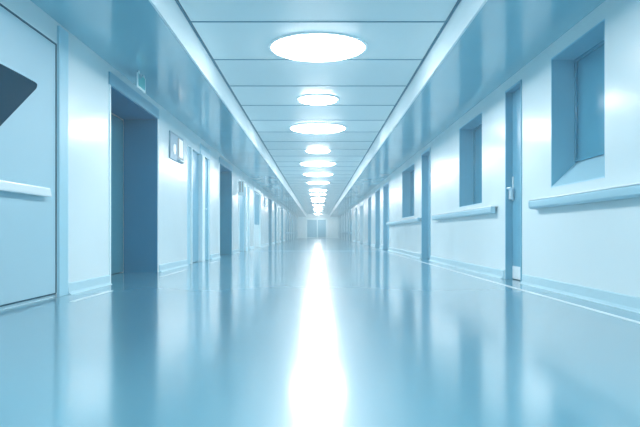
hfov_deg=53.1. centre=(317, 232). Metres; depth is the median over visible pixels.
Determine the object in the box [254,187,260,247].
door
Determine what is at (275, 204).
door
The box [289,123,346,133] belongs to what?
ceiling lamp
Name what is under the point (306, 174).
ceiling lamp
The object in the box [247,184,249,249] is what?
door
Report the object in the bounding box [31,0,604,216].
ceiling
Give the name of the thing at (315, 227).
door
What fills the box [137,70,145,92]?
exit sign
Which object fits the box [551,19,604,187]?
window
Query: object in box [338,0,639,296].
wall
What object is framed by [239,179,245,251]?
door
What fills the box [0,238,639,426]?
floor
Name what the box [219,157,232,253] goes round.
door
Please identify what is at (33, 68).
door
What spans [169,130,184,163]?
panel
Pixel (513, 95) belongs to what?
door
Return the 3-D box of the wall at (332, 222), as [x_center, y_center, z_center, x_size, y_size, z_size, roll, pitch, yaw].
[0.000,-0.785,72.100,4.500,2.670,0.200,0,0,0]
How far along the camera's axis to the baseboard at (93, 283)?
6.65 m
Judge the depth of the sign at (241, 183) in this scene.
17.88 m
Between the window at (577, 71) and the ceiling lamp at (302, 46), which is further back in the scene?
the ceiling lamp at (302, 46)
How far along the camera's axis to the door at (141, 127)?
8.96 m
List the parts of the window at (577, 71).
sill, frame, pane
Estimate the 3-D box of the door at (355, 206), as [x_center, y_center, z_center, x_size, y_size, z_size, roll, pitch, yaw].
[2.334,-0.525,37.500,0.192,2.150,2.000,0,0,0]
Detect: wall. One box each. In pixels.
[0,0,297,296]
[298,214,337,237]
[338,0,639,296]
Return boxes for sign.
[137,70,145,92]
[238,181,243,195]
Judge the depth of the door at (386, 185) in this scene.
21.94 m
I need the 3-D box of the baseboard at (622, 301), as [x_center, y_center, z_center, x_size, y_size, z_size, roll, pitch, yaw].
[2.225,0.500,34.000,0.050,0.100,76.000,0,0,0]
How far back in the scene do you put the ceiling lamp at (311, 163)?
19.22 m
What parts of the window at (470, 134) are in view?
frame, pane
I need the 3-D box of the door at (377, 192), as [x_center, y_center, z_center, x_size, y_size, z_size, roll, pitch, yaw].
[2.374,-0.550,24.100,0.272,2.200,1.800,0,0,0]
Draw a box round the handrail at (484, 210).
[432,205,497,219]
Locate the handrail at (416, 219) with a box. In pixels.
[386,217,420,224]
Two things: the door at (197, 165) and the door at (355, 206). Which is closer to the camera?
the door at (197, 165)
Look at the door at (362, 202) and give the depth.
34.00 m
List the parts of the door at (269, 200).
edge trim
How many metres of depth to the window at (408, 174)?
17.09 m
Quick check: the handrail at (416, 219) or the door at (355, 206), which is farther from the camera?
the door at (355, 206)
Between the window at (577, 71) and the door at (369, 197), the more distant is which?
the door at (369, 197)
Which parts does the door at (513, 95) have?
handle, kick plate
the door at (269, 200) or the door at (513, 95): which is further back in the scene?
the door at (269, 200)
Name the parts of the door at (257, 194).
glass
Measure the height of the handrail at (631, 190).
0.103 m
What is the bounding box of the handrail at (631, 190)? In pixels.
[529,182,639,208]
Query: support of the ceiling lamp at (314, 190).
attached to the ceiling
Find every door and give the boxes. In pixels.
[0,3,67,309]
[108,71,158,282]
[187,143,209,263]
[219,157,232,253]
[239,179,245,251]
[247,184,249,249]
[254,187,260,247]
[268,198,271,243]
[274,202,276,242]
[278,206,278,241]
[281,207,282,241]
[306,218,326,237]
[355,206,356,241]
[360,201,363,242]
[368,196,370,244]
[375,188,379,246]
[383,181,388,248]
[421,147,429,259]
[505,79,521,281]
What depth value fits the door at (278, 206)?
37.10 m
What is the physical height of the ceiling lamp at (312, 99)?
0.070 m
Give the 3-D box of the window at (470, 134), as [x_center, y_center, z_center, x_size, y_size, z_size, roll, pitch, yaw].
[2.381,-1.034,9.490,0.259,1.259,1.420,0,0,0]
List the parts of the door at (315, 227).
glass, glass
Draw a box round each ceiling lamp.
[268,32,367,61]
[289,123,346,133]
[296,94,339,104]
[299,161,336,165]
[303,173,332,175]
[305,149,330,153]
[306,181,329,183]
[309,189,326,191]
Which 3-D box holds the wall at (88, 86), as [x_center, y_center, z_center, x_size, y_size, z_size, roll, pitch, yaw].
[-2.625,-0.635,34.150,0.750,2.370,76.300,0,0,0]
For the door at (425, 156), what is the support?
in the wall at (596, 245)
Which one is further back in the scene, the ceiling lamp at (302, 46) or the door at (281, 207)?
the door at (281, 207)
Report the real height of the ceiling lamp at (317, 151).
0.070 m
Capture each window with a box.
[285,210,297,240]
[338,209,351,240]
[402,164,413,217]
[459,112,481,207]
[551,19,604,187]
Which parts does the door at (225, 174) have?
edge trim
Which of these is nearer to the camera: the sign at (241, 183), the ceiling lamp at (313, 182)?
the sign at (241, 183)
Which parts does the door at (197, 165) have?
frame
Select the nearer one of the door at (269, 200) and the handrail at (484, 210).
the handrail at (484, 210)
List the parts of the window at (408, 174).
pane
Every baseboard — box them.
[68,240,284,294]
[352,240,639,312]
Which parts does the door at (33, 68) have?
glass, glass trim, post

